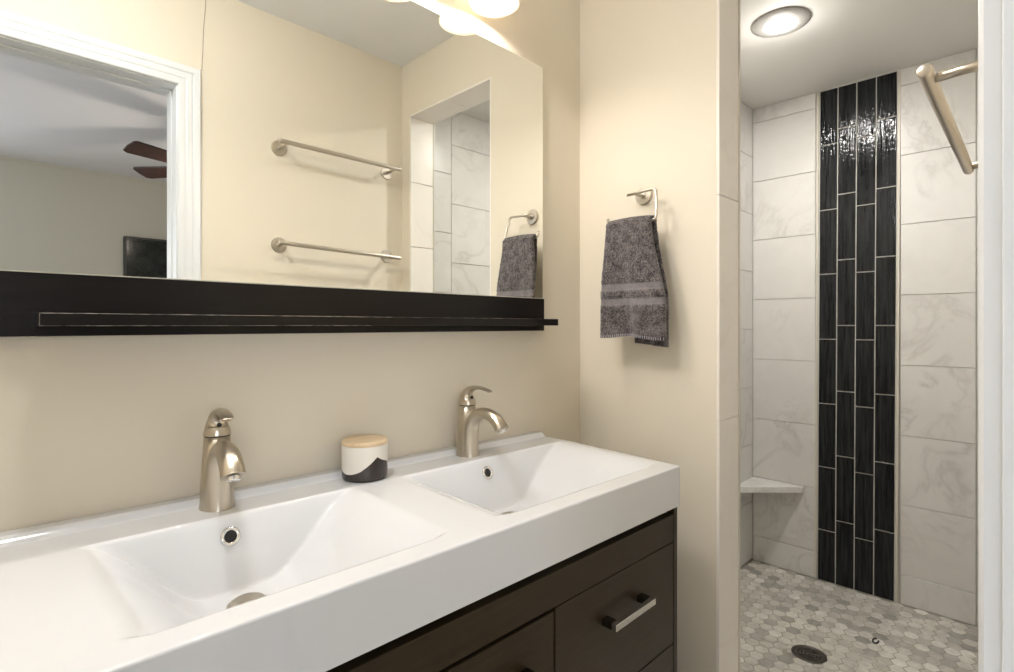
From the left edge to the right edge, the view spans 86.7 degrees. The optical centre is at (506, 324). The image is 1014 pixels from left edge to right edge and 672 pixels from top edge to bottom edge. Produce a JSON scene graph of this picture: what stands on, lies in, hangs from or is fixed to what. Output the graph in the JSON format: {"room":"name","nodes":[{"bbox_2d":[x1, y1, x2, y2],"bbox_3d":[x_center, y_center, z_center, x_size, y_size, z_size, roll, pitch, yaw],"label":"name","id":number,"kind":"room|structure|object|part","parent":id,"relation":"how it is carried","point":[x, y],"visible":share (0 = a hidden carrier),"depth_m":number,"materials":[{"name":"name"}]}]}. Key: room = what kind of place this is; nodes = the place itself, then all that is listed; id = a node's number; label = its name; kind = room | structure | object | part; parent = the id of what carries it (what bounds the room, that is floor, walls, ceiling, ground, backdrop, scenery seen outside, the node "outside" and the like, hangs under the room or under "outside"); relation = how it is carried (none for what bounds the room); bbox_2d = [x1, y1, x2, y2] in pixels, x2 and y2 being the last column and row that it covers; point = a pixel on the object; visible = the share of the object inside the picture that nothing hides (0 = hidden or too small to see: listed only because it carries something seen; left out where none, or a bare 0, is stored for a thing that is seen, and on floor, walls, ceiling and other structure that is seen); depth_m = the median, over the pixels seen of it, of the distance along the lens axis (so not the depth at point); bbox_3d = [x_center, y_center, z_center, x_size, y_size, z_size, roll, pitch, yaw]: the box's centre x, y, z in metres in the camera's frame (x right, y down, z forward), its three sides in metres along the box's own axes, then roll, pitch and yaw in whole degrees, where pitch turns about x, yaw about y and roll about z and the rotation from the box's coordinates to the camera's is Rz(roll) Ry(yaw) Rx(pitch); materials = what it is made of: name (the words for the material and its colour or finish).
{"room":"bathroom","nodes":[
{"label":"bathroom","id":0,"kind":"room"},
{"bbox_2d":[0,0,579,531],"bbox_3d":[-0.436,-0.030,1.134,2.028,2.500,0.120,0,0,-45],"label":"wall","id":1,"kind":"structure","parent":0,"point":[90,425],"depth_m":1.06,"materials":[{"name":"beige paint"}]},
{"bbox_2d":[0,0,557,336],"bbox_3d":[-0.310,-0.367,1.104,1.242,0.767,0.098,0,0,-45],"label":"wall mirror","id":2,"kind":"object","parent":1,"relation":"attached to","point":[168,167],"visible":1,"depth_m":1.00,"materials":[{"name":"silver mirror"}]},
{"bbox_2d":[468,0,519,17],"bbox_3d":[-0.265,-0.907,1.121,0.850,0.205,0.138,0,0,-45],"label":"vanity light fixture","id":3,"kind":"object","parent":1,"relation":"attached to","point":[485,8],"visible":1,"depth_m":1.39,"materials":[{"name":"white glass"}]},
{"bbox_2d":[740,101,752,566],"bbox_3d":[0.790,0.050,2.313,1.370,2.338,0.008,0,0,-45],"label":"tiles","id":4,"kind":"structure","parent":1,"relation":"attached to","point":[746,113],"depth_m":2.74,"materials":[{"name":"tile"}]},
{"bbox_2d":[580,0,716,671],"bbox_3d":[0.640,0.028,1.396,0.121,2.385,1.030,0,0,-45],"label":"wall","id":5,"kind":"structure","parent":0,"point":[648,67],"depth_m":1.51,"materials":[{"name":"beige paint"}]},
{"bbox_2d":[606,186,657,222],"bbox_3d":[0.369,-0.341,1.531,0.071,0.119,0.165,0,0,-45],"label":"towel ring","id":6,"kind":"object","parent":5,"relation":"attached to","point":[643,195],"visible":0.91,"depth_m":1.53,"materials":[{"name":"silver metal"}]},
{"bbox_2d":[600,215,668,346],"bbox_3d":[0.353,-0.120,1.492,0.060,0.360,0.199,0,0,-45],"label":"hand towel","id":7,"kind":"object","parent":5,"relation":"attached to","point":[634,292],"visible":1,"depth_m":1.47,"materials":[{"name":"grey fabric"}]},
{"bbox_2d":[716,0,737,671],"bbox_3d":[0.679,0.050,1.363,0.128,2.338,1.177,0,0,-45],"label":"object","id":8,"kind":"structure","parent":5,"relation":"attached to","point":[726,10],"depth_m":1.43,"materials":[{"name":"stone"}]},
{"bbox_2d":[737,0,739,671],"bbox_3d":[0.822,0.149,1.307,0.008,2.142,0.522,0,0,-45],"label":"trim","id":9,"kind":"structure","parent":5,"relation":"attached to","point":[738,415],"depth_m":1.49,"materials":[{"name":"silver"}]},
{"bbox_2d":[740,559,977,671],"bbox_3d":[1.213,1.246,1.897,1.382,0.049,1.199,0,0,-45],"label":"floor","id":10,"kind":"structure","parent":0,"point":[784,652],"depth_m":2.16,"materials":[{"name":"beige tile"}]},
{"bbox_2d":[791,645,826,663],"bbox_3d":[1.119,1.219,1.992,0.116,0.004,0.116,0,0,-45],"label":"shower drain","id":11,"kind":"object","parent":10,"relation":"on","point":[812,655],"visible":1,"depth_m":1.99,"materials":[{"name":"grey metal"}]},
{"bbox_2d":[740,0,977,109],"bbox_3d":[1.211,-1.150,1.885,1.402,0.060,1.213,0,0,-45],"label":"ceiling","id":12,"kind":"structure","parent":0,"point":[843,42],"depth_m":2.13,"materials":[{"name":"white paint"}]},
{"bbox_2d":[751,6,811,37],"bbox_3d":[1.011,-1.113,1.987,0.200,0.014,0.200,0,0,-45],"label":"recessed light","id":13,"kind":"object","parent":12,"relation":"in","point":[783,21],"visible":1,"depth_m":1.97,"materials":[{"name":"grey"}]},
{"bbox_2d":[764,17,797,32],"bbox_3d":[1.011,-1.108,1.987,0.113,0.004,0.113,0,0,-45],"label":"diffuser","id":14,"kind":"object","parent":13,"relation":"attached to","point":[775,24],"depth_m":1.98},
{"bbox_2d":[752,49,977,625],"bbox_3d":[1.706,-0.005,2.440,0.096,2.450,1.309,0,0,-45],"label":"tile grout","id":15,"kind":"structure","parent":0,"point":[896,185],"depth_m":2.42,"materials":[{"name":"grey"}]},
{"bbox_2d":[740,477,802,492],"bbox_3d":[1.277,0.803,2.624,0.242,0.030,0.240,0,0,-45],"label":"corner shelf","id":16,"kind":"object","parent":15,"relation":"attached to","point":[754,484],"visible":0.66,"depth_m":2.62,"materials":[{"name":"stone"}]},
{"bbox_2d":[818,72,896,600],"bbox_3d":[1.605,0.052,2.474,0.009,2.331,0.311,0,0,-45],"label":"strip","id":17,"kind":"object","parent":15,"relation":"attached to","point":[886,84],"visible":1,"depth_m":2.46,"materials":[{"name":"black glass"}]},
{"bbox_2d":[814,69,900,602],"bbox_3d":[1.604,0.050,2.473,0.011,2.340,0.344,0,0,-45],"label":"trim","id":18,"kind":"structure","parent":15,"relation":"attached to","point":[899,70],"depth_m":2.36,"materials":[{"name":"silver"}]},
{"bbox_2d":[753,48,977,626],"bbox_3d":[1.697,0.050,2.381,0.008,2.338,1.177,0,0,-45],"label":"shower tiles","id":19,"kind":"structure","parent":15,"relation":"attached to","point":[938,258],"depth_m":2.33,"materials":[{"name":"tile"}]},
{"bbox_3d":[-0.022,1.245,0.721,2.028,0.050,1.250,0,0,-45],"label":"floor","id":20,"kind":"structure","parent":0,"visible":0},
{"bbox_2d":[326,507,676,671],"bbox_3d":[-0.167,0.811,0.977,1.192,0.807,0.472,0,0,-45],"label":"vanity cabinet","id":21,"kind":"object","parent":20,"relation":"on","point":[610,605],"visible":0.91,"depth_m":0.98,"materials":[{"name":"brown wood"}]},
{"bbox_2d":[0,431,679,671],"bbox_3d":[-0.182,0.364,0.984,1.204,0.141,0.448,0,0,-45],"label":"basin","id":22,"kind":"object","parent":21,"relation":"in","point":[318,571],"visible":0.99,"depth_m":0.81,"materials":[{"name":"white ceramic"}]},
{"bbox_2d":[199,408,246,512],"bbox_3d":[-0.459,0.223,0.871,0.055,0.171,0.158,0,0,-39],"label":"faucet","id":23,"kind":"object","parent":22,"relation":"on","point":[223,465],"visible":1,"depth_m":0.89,"materials":[{"name":"silver metal"}]},
{"bbox_3d":[-0.473,0.162,0.888,0.044,0.048,0.105,0,0,-39],"label":"lever handle","id":24,"kind":"part","parent":23,"relation":"part of","materials":[{"name":"silver metal"}]},
{"bbox_3d":[-0.456,0.248,0.868,0.047,0.122,0.150,0,0,-39],"label":"spout","id":25,"kind":"part","parent":23,"relation":"part of","materials":[{"name":"silver metal"}]},
{"bbox_2d":[342,434,387,482],"bbox_3d":[-0.291,0.273,1.102,0.091,0.079,0.091,0,0,-45],"label":"candle jar","id":26,"kind":"object","parent":22,"relation":"on","point":[364,457],"visible":1,"depth_m":1.06,"materials":[{"name":"ceramic"}]},
{"bbox_3d":[-0.291,0.238,1.102,0.091,0.009,0.091,0,0,-45],"label":"lid","id":27,"kind":"part","parent":26,"relation":"part of","materials":[{"name":"brown wood"}]},
{"bbox_2d":[456,385,508,456],"bbox_3d":[-0.059,0.230,1.270,0.055,0.171,0.158,0,0,-45],"label":"faucet","id":28,"kind":"object","parent":22,"relation":"on","point":[469,417],"visible":1,"depth_m":1.28,"materials":[{"name":"silver metal"}]},
{"bbox_3d":[-0.075,0.169,1.286,0.044,0.048,0.105,0,0,-45],"label":"lever handle","id":29,"kind":"part","parent":28,"relation":"part of","materials":[{"name":"silver metal"}]},
{"bbox_3d":[-0.056,0.255,1.267,0.047,0.122,0.150,0,0,-45],"label":"spout","id":30,"kind":"part","parent":28,"relation":"part of","materials":[{"name":"silver metal"}]},
{"bbox_3d":[-0.025,0.809,0.848,0.286,0.620,0.019,0,0,-45],"label":"door","id":31,"kind":"part","parent":21,"relation":"part of","materials":[{"name":"brown wood"}]},
{"bbox_3d":[0.035,0.574,0.877,0.019,0.013,0.023,0,0,-45],"label":"handle post","id":32,"kind":"part","parent":21,"relation":"part of","materials":[{"name":"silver metal"}]},
{"bbox_3d":[0.198,0.576,1.040,0.019,0.013,0.023,0,0,-45],"label":"handle post","id":33,"kind":"part","parent":21,"relation":"part of","materials":[{"name":"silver metal"}]},
{"bbox_3d":[0.228,0.615,1.100,0.424,0.238,0.019,0,0,-45],"label":"drawer","id":34,"kind":"part","parent":21,"relation":"part of","materials":[{"name":"brown wood"}]},
{"bbox_3d":[0.255,0.576,1.073,0.146,0.013,0.011,0,0,-45],"label":"handle","id":35,"kind":"part","parent":21,"relation":"part of","materials":[{"name":"silver metal"}]},
{"bbox_3d":[0.288,0.576,1.130,0.019,0.013,0.023,0,0,-45],"label":"handle post","id":36,"kind":"part","parent":21,"relation":"part of","materials":[{"name":"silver metal"}]},
{"bbox_3d":[0.228,0.828,1.100,0.424,0.192,0.019,0,0,-45],"label":"drawer","id":37,"kind":"part","parent":21,"relation":"part of","materials":[{"name":"brown wood"}]},
{"bbox_3d":[0.237,0.818,1.404,0.016,0.793,0.439,0,0,-45],"label":"panel","id":38,"kind":"part","parent":21,"relation":"part of","materials":[{"name":"brown wood"}]},
{"bbox_3d":[0.375,0.028,0.318,2.020,2.385,0.120,0,0,-45],"label":"wall","id":39,"kind":"structure","parent":0,"visible":0},
{"bbox_2d":[916,60,977,173],"bbox_3d":[0.705,-0.303,0.796,0.533,0.058,0.088,0,0,-45],"label":"towel rail","id":40,"kind":"object","parent":39,"relation":"attached to","point":[929,79],"visible":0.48,"depth_m":0.70,"materials":[{"name":"metal"}]},
{"bbox_3d":[0.543,-0.301,0.628,0.012,0.015,0.080,0,0,-45],"label":"post","id":41,"kind":"part","parent":40,"relation":"part of","materials":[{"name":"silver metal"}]},
{"bbox_3d":[0.876,-0.296,0.961,0.012,0.026,0.080,0,0,-45],"label":"post","id":42,"kind":"part","parent":40,"relation":"part of","materials":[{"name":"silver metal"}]},
{"bbox_2d":[978,0,1001,671],"bbox_3d":[0.060,0.174,0.100,0.892,2.091,0.016,0,0,-45],"label":"trim","id":43,"kind":"structure","parent":39,"relation":"attached to","point":[989,11],"depth_m":0.37,"materials":[{"name":"white paint"}]},
{"bbox_2d":[1002,0,1013,671],"bbox_3d":[0.108,0.201,0.052,0.786,2.038,0.120,0,0,-45],"label":"door frame","id":44,"kind":"structure","parent":39,"relation":"in","point":[1007,5],"depth_m":0.36,"materials":[{"name":"white paint"}]}
]}

